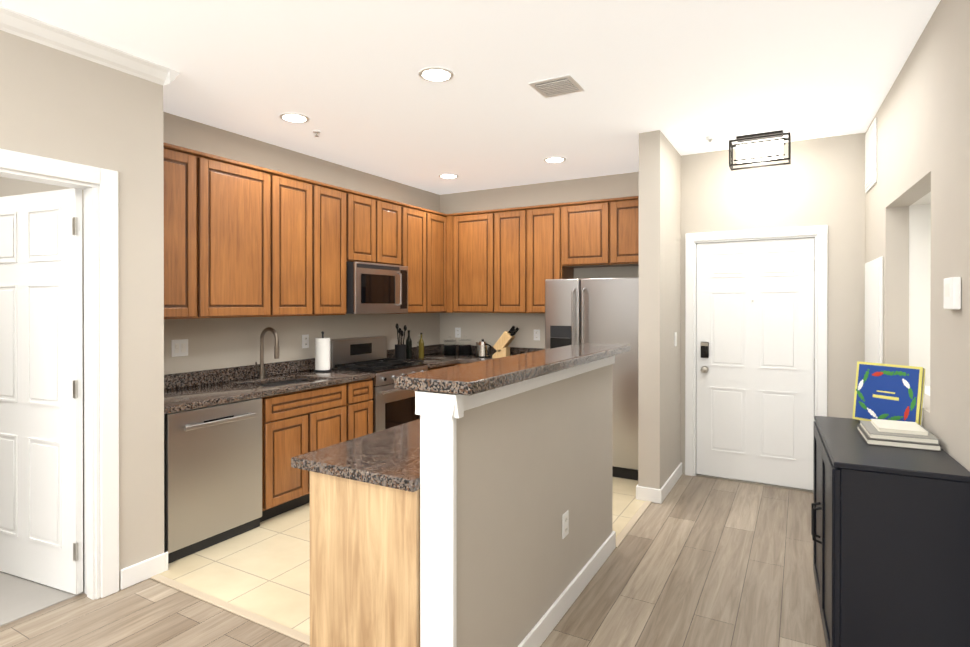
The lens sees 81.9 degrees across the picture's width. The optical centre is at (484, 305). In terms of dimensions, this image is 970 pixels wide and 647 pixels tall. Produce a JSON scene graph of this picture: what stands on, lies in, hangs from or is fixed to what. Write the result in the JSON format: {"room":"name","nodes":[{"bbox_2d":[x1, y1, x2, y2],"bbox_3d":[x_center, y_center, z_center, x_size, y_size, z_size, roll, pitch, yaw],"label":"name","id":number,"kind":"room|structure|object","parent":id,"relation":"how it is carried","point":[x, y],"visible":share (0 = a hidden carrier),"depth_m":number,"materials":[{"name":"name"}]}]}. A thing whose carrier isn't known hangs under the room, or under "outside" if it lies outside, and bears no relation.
{"room":"kitchen","nodes":[
{"label":"kitchen","id":0,"kind":"room"},
{"bbox_2d":[0,177,83,554],"bbox_3d":[-2.871,0.084,3.664,2.160,2.800,0.120,0,0,30],"label":"wall","id":1,"kind":"structure","parent":0,"point":[10,187],"depth_m":3.57,"materials":[{"name":"paint"}]},
{"bbox_2d":[0,555,83,626],"bbox_3d":[-4.049,1.488,1.696,2.255,0.006,4.465,0,0,30],"label":"floor carpet","id":2,"kind":"object","parent":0,"point":[20,597],"depth_m":2.85,"materials":[{"name":"grey carpet"}]},
{"bbox_2d":[0,30,163,597],"bbox_3d":[-2.956,0.092,1.201,0.120,2.800,4.490,0,0,30],"label":"wall","id":3,"kind":"structure","parent":0,"point":[60,105],"depth_m":2.96,"materials":[{"name":"paint"}]},
{"bbox_2d":[0,188,82,594],"bbox_3d":[-2.499,0.436,3.000,0.889,2.075,0.207,0,0,30],"label":"door","id":4,"kind":"structure","parent":3,"relation":"in","point":[41,426],"depth_m":2.94,"materials":[{"name":"white wood"}]},
{"bbox_2d":[0,149,118,599],"bbox_3d":[-2.236,0.395,2.472,0.156,2.185,1.080,0,0,30],"label":"door frame","id":5,"kind":"structure","parent":3,"relation":"attached to","point":[101,492],"depth_m":2.84,"materials":[{"name":"white wood"}]},
{"bbox_2d":[0,5,179,85],"bbox_3d":[-2.915,-1.265,1.208,0.180,0.085,4.550,0,0,30],"label":"crown molding","id":6,"kind":"structure","parent":3,"relation":"attached to","point":[16,23],"depth_m":2.74,"materials":[{"name":"white wood"}]},
{"bbox_2d":[120,552,167,589],"bbox_3d":[-1.844,1.433,3.030,0.016,0.105,0.251,0,0,30],"label":"baseboard","id":7,"kind":"structure","parent":3,"relation":"attached to","point":[136,573],"depth_m":3.01,"materials":[{"name":"white wood"}]},
{"bbox_2d":[163,112,439,374],"bbox_3d":[-1.479,0.078,5.146,0.120,2.800,3.830,0,0,30],"label":"wall","id":8,"kind":"structure","parent":0,"point":[215,343],"depth_m":4.58,"materials":[{"name":"paint"}]},
{"bbox_2d":[171,339,187,356],"bbox_3d":[-2.119,0.293,3.883,0.011,0.118,0.121,0,0,30],"label":"light switch","id":9,"kind":"object","parent":8,"relation":"attached to","point":[179,347],"visible":1,"depth_m":3.88,"materials":[{"name":"white plastic"}]},
{"bbox_2d":[163,142,210,318],"bbox_3d":[-2.101,-0.464,3.579,0.334,1.096,0.488,0,0,30],"label":"upper cabinet","id":10,"kind":"object","parent":8,"relation":"attached to","point":[187,172],"depth_m":3.59,"materials":[{"name":"brown wood"}]},
{"bbox_2d":[211,154,282,317],"bbox_3d":[-1.873,-0.465,3.982,0.334,1.096,0.722,0,0,30],"label":"upper cabinet","id":11,"kind":"object","parent":8,"relation":"attached to","point":[242,239],"depth_m":3.96,"materials":[{"name":"brown wood"}]},
{"bbox_2d":[164,344,439,390],"bbox_3d":[-1.445,0.512,5.059,0.020,0.099,3.704,0,0,30],"label":"backsplash","id":12,"kind":"structure","parent":8,"relation":"attached to","point":[221,375],"depth_m":4.23,"materials":[{"name":"brown stone"}]},
{"bbox_2d":[283,173,322,315],"bbox_3d":[-1.629,-0.467,4.413,0.334,1.096,0.552,0,0,30],"label":"upper cabinet","id":13,"kind":"object","parent":8,"relation":"attached to","point":[302,197],"depth_m":4.41,"materials":[{"name":"brown wood"}]},
{"bbox_2d":[302,334,308,347],"bbox_3d":[-1.563,0.309,4.867,0.008,0.118,0.075,0,0,30],"label":"electrical outlet","id":14,"kind":"object","parent":8,"relation":"attached to","point":[305,341],"visible":1,"depth_m":4.86,"materials":[{"name":"white plastic"}]},
{"bbox_2d":[323,183,354,315],"bbox_3d":[-1.432,-0.468,4.761,0.334,1.096,0.532,0,0,30],"label":"upper cabinet","id":15,"kind":"object","parent":8,"relation":"attached to","point":[338,202],"depth_m":4.73,"materials":[{"name":"brown wood"}]},
{"bbox_2d":[355,191,382,263],"bbox_3d":[-1.225,-0.705,5.125,0.334,0.625,0.453,0,0,30],"label":"upper cabinet","id":16,"kind":"object","parent":8,"relation":"attached to","point":[368,208],"depth_m":5.08,"materials":[{"name":"brown wood"}]},
{"bbox_2d":[346,262,407,313],"bbox_3d":[-1.094,-0.158,5.231,0.459,0.452,0.746,0,0,30],"label":"microwave","id":17,"kind":"object","parent":16,"relation":"attached to","point":[372,288],"visible":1,"depth_m":5.04,"materials":[{"name":"grey metal"}]},
{"bbox_2d":[383,198,402,265],"bbox_3d":[-1.072,-0.706,5.395,0.334,0.625,0.453,0,0,30],"label":"upper cabinet","id":18,"kind":"object","parent":8,"relation":"attached to","point":[392,210],"depth_m":5.39,"materials":[{"name":"brown wood"}]},
{"bbox_2d":[387,203,422,313],"bbox_3d":[-0.857,-0.471,5.774,0.334,1.096,0.562,0,0,30],"label":"upper cabinet","id":19,"kind":"object","parent":8,"relation":"attached to","point":[412,215],"depth_m":5.67,"materials":[{"name":"brown wood"}]},
{"bbox_2d":[423,208,450,312],"bbox_3d":[-0.641,-0.472,6.082,0.407,1.096,0.471,0,0,30],"label":"upper cabinet","id":20,"kind":"object","parent":8,"relation":"attached to","point":[436,225],"depth_m":6.03,"materials":[{"name":"brown wood"}]},
{"bbox_2d":[160,477,644,635],"bbox_3d":[-0.271,1.479,4.358,2.767,0.004,3.782,0,0,30],"label":"floor","id":21,"kind":"structure","parent":0,"point":[263,569],"depth_m":3.17,"materials":[{"name":"beige tile"}]},
{"bbox_2d":[164,398,261,563],"bbox_3d":[-1.886,1.045,3.588,0.645,0.867,0.643,0,0,30],"label":"dishwasher","id":22,"kind":"object","parent":21,"relation":"on","point":[212,475],"visible":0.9,"depth_m":3.41,"materials":[{"name":"grey metal"}]},
{"bbox_2d":[260,411,331,518],"bbox_3d":[-1.522,1.169,4.243,0.420,0.616,0.590,0,0,30],"label":"base cabinet","id":23,"kind":"object","parent":21,"relation":"on","point":[285,488],"depth_m":3.93,"materials":[{"name":"brown wood"}]},
{"bbox_2d":[328,379,372,444],"bbox_3d":[-1.305,1.039,4.685,0.634,0.873,0.395,0,0,30],"label":"base cabinet","id":24,"kind":"object","parent":21,"relation":"on","point":[351,411],"depth_m":4.46,"materials":[{"name":"brown wood"}]},
{"bbox_2d":[164,371,375,413],"bbox_3d":[-1.640,0.585,4.072,0.655,0.040,1.795,0,0,30],"label":"countertop","id":25,"kind":"structure","parent":24,"relation":"on","point":[204,394],"depth_m":3.85,"materials":[{"name":"brown stone"}]},
{"bbox_2d":[252,327,279,378],"bbox_3d":[-1.683,0.364,4.309,0.217,0.399,0.095,0,0,30],"label":"faucet","id":26,"kind":"object","parent":25,"relation":"on","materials":[{"name":"silver metal"}]},
{"bbox_2d":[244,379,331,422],"bbox_3d":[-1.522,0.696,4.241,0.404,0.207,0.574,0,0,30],"label":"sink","id":27,"kind":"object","parent":25,"relation":"in","point":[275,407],"depth_m":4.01,"materials":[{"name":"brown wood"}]},
{"bbox_2d":[314,331,331,371],"bbox_3d":[-1.396,0.391,4.807,0.150,0.342,0.150,0,0,30],"label":"paper towel","id":28,"kind":"object","parent":25,"relation":"on","point":[322,354],"visible":1,"depth_m":4.75,"materials":[{"name":"white paper"}]},
{"bbox_2d":[310,471,419,646],"bbox_3d":[-0.338,1.054,2.262,0.558,0.860,0.551,0,0,30],"label":"base cabinet","id":29,"kind":"object","parent":21,"relation":"on","point":[364,540],"depth_m":2.00,"materials":[{"name":"brown wood"}]},
{"bbox_2d":[291,419,419,494],"bbox_3d":[-0.029,0.602,2.831,0.587,0.040,1.890,0,0,30],"label":"countertop","id":30,"kind":"structure","parent":29,"relation":"on","point":[389,458],"depth_m":2.12,"materials":[{"name":"brown stone"}]},
{"bbox_2d":[330,336,427,432],"bbox_3d":[-0.982,0.891,5.171,0.692,1.165,0.752,0,0,30],"label":"range","id":31,"kind":"object","parent":21,"relation":"on","point":[392,406],"visible":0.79,"depth_m":5.02,"materials":[{"name":"grey metal"}]},
{"bbox_2d":[428,363,459,369],"bbox_3d":[-0.664,1.035,5.747,0.703,0.873,0.545,0,0,30],"label":"base cabinet","id":32,"kind":"object","parent":21,"relation":"on","point":[442,365],"depth_m":5.61,"materials":[{"name":"brown wood"}]},
{"bbox_2d":[393,355,455,366],"bbox_3d":[-0.695,0.579,5.739,0.655,0.040,0.508,0,0,30],"label":"countertop","id":33,"kind":"structure","parent":32,"relation":"on","point":[430,362],"depth_m":5.64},
{"bbox_2d":[395,324,406,358],"bbox_3d":[-0.865,0.368,5.732,0.143,0.381,0.122,0,0,30],"label":"utensil crock","id":34,"kind":"object","parent":33,"relation":"on","point":[400,350],"visible":0.9,"depth_m":5.69,"materials":[{"name":"black ceramic"}]},
{"bbox_2d":[406,330,411,358],"bbox_3d":[-0.806,0.408,5.909,0.066,0.300,0.066,0,0,30],"label":"bottle","id":35,"kind":"object","parent":33,"relation":"on","point":[408,348],"visible":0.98,"depth_m":5.88,"materials":[{"name":"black glass"}]},
{"bbox_2d":[419,333,423,357],"bbox_3d":[-0.678,0.422,5.952,0.060,0.270,0.060,0,0,30],"label":"bottle","id":36,"kind":"object","parent":33,"relation":"on","point":[421,348],"visible":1,"depth_m":5.93,"materials":[{"name":"glass"}]},
{"bbox_2d":[416,351,511,362],"bbox_3d":[0.034,0.578,5.984,1.682,0.040,0.637,0,0,30],"label":"countertop","id":37,"kind":"structure","parent":32,"relation":"on","point":[439,354],"depth_m":6.04,"materials":[{"name":"brown stone"}]},
{"bbox_2d":[417,335,419,356],"bbox_3d":[-0.715,0.437,6.110,0.056,0.240,0.056,0,0,30],"label":"bottle","id":38,"kind":"object","parent":37,"relation":"on","point":[418,347],"visible":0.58,"depth_m":6.09,"materials":[{"name":"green glass"}]},
{"bbox_2d":[444,337,455,355],"bbox_3d":[-0.397,0.451,6.286,0.140,0.210,0.140,0,0,30],"label":"canister","id":39,"kind":"object","parent":37,"relation":"on","point":[449,347],"visible":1,"depth_m":6.23,"materials":[{"name":"clear glass"}]},
{"bbox_2d":[459,336,470,355],"bbox_3d":[-0.224,0.446,6.246,0.140,0.220,0.140,0,0,30],"label":"canister","id":40,"kind":"object","parent":37,"relation":"on","point":[464,346],"visible":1,"depth_m":6.19,"materials":[{"name":"clear glass"}]},
{"bbox_2d":[475,339,490,356],"bbox_3d":[-0.017,0.459,6.106,0.243,0.195,0.164,0,0,30],"label":"kettle","id":41,"kind":"object","parent":37,"relation":"on","point":[483,348],"visible":1,"depth_m":6.05,"materials":[{"name":"silver metal"}]},
{"bbox_2d":[492,326,518,357],"bbox_3d":[0.227,0.383,5.967,0.289,0.350,0.100,0,0,30],"label":"knife block","id":42,"kind":"object","parent":37,"relation":"on","point":[501,345],"visible":0.98,"depth_m":5.94,"materials":[{"name":"brown wood"}]},
{"bbox_2d":[545,277,638,479],"bbox_3d":[1.115,0.616,5.198,0.893,1.715,0.864,0,0,30],"label":"fridge","id":43,"kind":"object","parent":21,"relation":"on","point":[596,310],"visible":0.4,"depth_m":4.78,"materials":[{"name":"grey metal"}]},
{"bbox_2d":[0,474,825,646],"bbox_3d":[-1.140,1.518,2.424,6.600,0.060,8.600,0,0,30],"label":"floor","id":44,"kind":"structure","parent":0,"point":[694,561],"depth_m":2.82,"materials":[{"name":"brown wood"}]},
{"bbox_2d":[151,500,651,644],"bbox_3d":[-0.283,1.479,3.625,2.105,0.009,2.535,0,0,30],"label":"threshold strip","id":45,"kind":"object","parent":44,"relation":"on","point":[276,626],"depth_m":2.79,"materials":[{"name":"beige wood"}]},
{"bbox_2d":[811,416,969,646],"bbox_3d":[1.737,1.041,2.503,0.470,0.886,1.003,0,0,27],"label":"sideboard","id":46,"kind":"object","parent":44,"relation":"on","point":[890,530],"visible":0.96,"depth_m":2.08,"materials":[{"name":"black wood"}]},
{"bbox_2d":[852,361,926,425],"bbox_3d":[2.014,0.442,2.792,0.072,0.302,0.302,0,0,-26],"label":"picture","id":47,"kind":"object","parent":46,"relation":"on","point":[889,392],"visible":1,"depth_m":2.77,"materials":[{"name":"blue paper"}]},
{"bbox_2d":[857,419,940,450],"bbox_3d":[1.834,0.565,2.494,0.252,0.063,0.330,0,0,27],"label":"books","id":48,"kind":"object","parent":46,"relation":"on","point":[899,434],"visible":1,"depth_m":2.40,"materials":[{"name":"white paper"}]},
{"bbox_2d":[0,0,939,194],"bbox_3d":[-1.140,-1.342,2.414,6.600,0.060,8.600,0,0,30],"label":"ceiling","id":49,"kind":"structure","parent":0,"point":[686,77],"depth_m":3.13,"materials":[{"name":"white paint"}]},
{"bbox_2d":[279,113,308,122],"bbox_3d":[-1.331,-1.312,3.901,0.200,0.008,0.200,0,0,30],"label":"recessed light","id":50,"kind":"object","parent":49,"relation":"in","point":[294,117],"visible":0.96,"depth_m":3.88,"materials":[{"name":"white plastic"}]},
{"bbox_2d":[313,130,319,136],"bbox_3d":[-1.270,-1.297,4.212,0.056,0.038,0.056,0,0,30],"label":"detector","id":51,"kind":"object","parent":49,"relation":"attached to","point":[316,132],"visible":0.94,"depth_m":4.20,"materials":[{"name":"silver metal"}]},
{"bbox_2d":[418,67,453,81],"bbox_3d":[-0.277,-1.309,3.166,0.200,0.008,0.200,0,0,30],"label":"recessed light","id":52,"kind":"object","parent":49,"relation":"in","point":[435,74],"visible":0.9,"depth_m":3.15,"materials":[{"name":"white plastic"}]},
{"bbox_2d":[439,174,457,178],"bbox_3d":[-0.370,-1.318,5.679,0.200,0.008,0.200,0,0,30],"label":"recessed light","id":53,"kind":"object","parent":49,"relation":"in","point":[448,176],"visible":0.98,"depth_m":5.67,"materials":[{"name":"white plastic"}]},
{"bbox_2d":[544,156,565,162],"bbox_3d":[0.631,-1.315,5.031,0.200,0.008,0.200,0,0,30],"label":"recessed light","id":54,"kind":"object","parent":49,"relation":"in","point":[555,159],"visible":1,"depth_m":5.01,"materials":[{"name":"white plastic"}]},
{"bbox_2d":[528,74,584,97],"bbox_3d":[0.431,-1.307,3.340,0.260,0.013,0.260,0,0,30],"label":"ceiling vent","id":55,"kind":"object","parent":49,"relation":"in","point":[558,86],"visible":0.98,"depth_m":3.31,"materials":[{"name":"grey metal"}]},
{"bbox_2d":[706,136,713,141],"bbox_3d":[1.756,-1.298,4.359,0.060,0.038,0.060,0,0,30],"label":"smoke detector","id":56,"kind":"object","parent":49,"relation":"attached to","point":[709,138],"visible":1,"depth_m":4.35,"materials":[{"name":"white plastic"}]},
{"bbox_2d":[729,130,790,170],"bbox_3d":[2.121,-1.202,4.313,0.420,0.230,0.170,0,0,30],"label":"ceiling fixture","id":57,"kind":"object","parent":49,"relation":"attached to","point":[762,151],"visible":1,"depth_m":4.27,"materials":[{"name":"white glass"}]},
{"bbox_2d":[456,364,612,646],"bbox_3d":[0.286,0.886,2.665,0.120,1.203,1.790,0,0,30],"label":"wall","id":58,"kind":"structure","parent":0,"point":[534,465],"depth_m":2.36,"materials":[{"name":"paint"}]},
{"bbox_2d":[394,343,629,395],"bbox_3d":[0.288,0.261,2.667,0.310,0.043,1.900,0,0,30],"label":"bar","id":59,"kind":"object","parent":58,"relation":"on","point":[469,379],"visible":1,"depth_m":2.15,"materials":[{"name":"brown stone"}]},
{"bbox_2d":[415,356,614,646],"bbox_3d":[0.291,0.886,2.642,0.163,1.203,1.850,0,0,30],"label":"trim","id":60,"kind":"structure","parent":58,"relation":"attached to","point":[439,413],"depth_m":1.86,"materials":[{"name":"white wood"}]},
{"bbox_2d":[562,510,568,538],"bbox_3d":[0.394,1.067,2.725,0.008,0.118,0.075,0,0,30],"label":"outlet","id":61,"kind":"object","parent":58,"relation":"attached to","point":[565,524],"visible":1,"depth_m":2.71,"materials":[{"name":"white plastic"}]},
{"bbox_2d":[518,531,615,646],"bbox_3d":[0.339,1.435,2.622,0.016,0.105,1.847,0,0,30],"label":"baseboard","id":62,"kind":"structure","parent":58,"relation":"attached to","point":[536,636],"depth_m":2.73,"materials":[{"name":"white wood"}]},
{"bbox_2d":[440,172,638,348],"bbox_3d":[0.723,0.075,6.030,2.840,2.800,0.120,0,0,30],"label":"wall","id":63,"kind":"structure","parent":0,"point":[490,328],"depth_m":6.13,"materials":[{"name":"paint"}]},
{"bbox_2d":[455,328,460,337],"bbox_3d":[-0.318,0.313,6.546,0.075,0.118,0.008,0,0,30],"label":"electrical outlet","id":64,"kind":"object","parent":63,"relation":"attached to","point":[457,332],"visible":1,"depth_m":6.54,"materials":[{"name":"white plastic"}]},
{"bbox_2d":[459,209,498,312],"bbox_3d":[-0.012,-0.473,6.169,0.580,1.096,0.354,0,0,30],"label":"upper cabinet","id":65,"kind":"object","parent":63,"relation":"attached to","point":[478,230],"depth_m":6.00,"materials":[{"name":"brown wood"}]},
{"bbox_2d":[440,344,544,354],"bbox_3d":[0.195,0.507,6.247,1.662,0.099,0.020,0,0,30],"label":"backsplash","id":66,"kind":"structure","parent":63,"relation":"attached to","point":[513,350],"depth_m":6.17,"materials":[{"name":"stone"}]},
{"bbox_2d":[499,206,534,312],"bbox_3d":[0.344,-0.472,5.967,0.522,1.096,0.354,0,0,30],"label":"upper cabinet","id":67,"kind":"object","parent":63,"relation":"attached to","point":[517,224],"depth_m":5.77,"materials":[{"name":"brown wood"}]},
{"bbox_2d":[534,329,539,340],"bbox_3d":[0.561,0.315,6.048,0.075,0.118,0.008,0,0,30],"label":"electrical outlet","id":68,"kind":"object","parent":63,"relation":"attached to","point":[536,334],"visible":1,"depth_m":6.05,"materials":[{"name":"white plastic"}]},
{"bbox_2d":[535,203,574,312],"bbox_3d":[0.675,-0.471,5.779,0.524,1.096,0.354,0,0,30],"label":"upper cabinet","id":69,"kind":"object","parent":63,"relation":"attached to","point":[550,219],"depth_m":5.60,"materials":[{"name":"brown wood"}]},
{"bbox_2d":[567,198,623,267],"bbox_3d":[1.084,-0.706,5.547,0.561,0.625,0.354,0,0,30],"label":"upper cabinet","id":70,"kind":"object","parent":63,"relation":"attached to","point":[592,225],"depth_m":5.37,"materials":[{"name":"brown wood"}]},
{"bbox_2d":[619,196,638,265],"bbox_3d":[1.450,-0.705,5.339,0.566,0.625,0.354,0,0,30],"label":"upper cabinet","id":71,"kind":"object","parent":63,"relation":"attached to","point":[628,206],"depth_m":5.20,"materials":[{"name":"brown wood"}]},
{"bbox_2d":[638,130,680,488],"bbox_3d":[1.551,0.080,4.773,0.160,2.800,1.250,0,0,30],"label":"wall","id":72,"kind":"structure","parent":0,"point":[659,405],"depth_m":4.26,"materials":[{"name":"paint"}]},
{"bbox_2d":[636,485,649,499],"bbox_3d":[1.263,1.428,4.443,0.020,0.105,0.416,0,0,30],"label":"baseboard","id":73,"kind":"structure","parent":72,"relation":"attached to","point":[641,491],"depth_m":4.25,"materials":[{"name":"white wood"}]},
{"bbox_2d":[655,462,681,503],"bbox_3d":[1.511,1.428,4.550,0.036,0.105,0.846,0,0,30],"label":"baseboard","id":74,"kind":"structure","parent":72,"relation":"attached to","point":[660,494],"depth_m":4.39,"materials":[{"name":"white wood"}]},
{"bbox_2d":[674,332,676,345],"bbox_3d":[1.604,0.280,4.692,0.011,0.118,0.075,0,0,30],"label":"light switch","id":75,"kind":"object","parent":72,"relation":"attached to","point":[675,338],"visible":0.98,"depth_m":4.68,"materials":[{"name":"white plastic"}]},
{"bbox_2d":[681,132,864,473],"bbox_3d":[2.530,0.081,4.523,1.790,2.800,0.120,0,0,30],"label":"wall","id":76,"kind":"structure","parent":0,"point":[818,182],"depth_m":4.40,"materials":[{"name":"paint"}]},
{"bbox_2d":[696,238,814,489],"bbox_3d":[2.221,0.462,4.635,0.887,2.008,0.128,0,0,30],"label":"entry door","id":77,"kind":"structure","parent":76,"relation":"in","point":[755,363],"depth_m":4.63,"materials":[{"name":"white metal"}]},
{"bbox_2d":[685,225,827,492],"bbox_3d":[2.243,0.425,4.676,1.060,2.110,0.138,0,0,30],"label":"door frame","id":78,"kind":"structure","parent":76,"relation":"attached to","point":[819,234],"depth_m":4.64,"materials":[{"name":"white wood"}]},
{"bbox_2d":[865,0,969,471],"bbox_3d":[1.147,0.094,0.672,0.120,2.800,8.200,0,0,27],"label":"wall","id":79,"kind":"structure","parent":0,"point":[922,115],"depth_m":2.46,"materials":[{"name":"paint"}]},
{"bbox_2d":[865,118,876,192],"bbox_3d":[2.742,-1.058,3.973,0.017,0.440,0.420,0,0,27],"label":"air vent","id":80,"kind":"object","parent":79,"relation":"in","point":[871,158],"visible":1,"depth_m":3.91,"materials":[{"name":"white metal"}]},
{"bbox_2d":[865,256,882,363],"bbox_3d":[2.693,0.358,3.880,0.015,1.350,0.680,0,0,27],"label":"access panel","id":81,"kind":"object","parent":79,"relation":"attached to","point":[874,311],"visible":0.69,"depth_m":3.77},
{"bbox_2d":[943,277,960,309],"bbox_3d":[1.831,-0.049,2.191,0.029,0.125,0.130,0,0,27],"label":"thermostat","id":82,"kind":"object","parent":79,"relation":"attached to","point":[952,292],"visible":1,"depth_m":2.14,"materials":[{"name":"white plastic"}]},
{"bbox_2d":[909,192,930,395],"bbox_3d":[2.497,-0.074,2.907,0.270,1.420,1.370,0,0,27],"label":"wall","id":83,"kind":"structure","parent":0,"point":[919,272],"depth_m":3.43,"materials":[{"name":"paint"}]}
]}

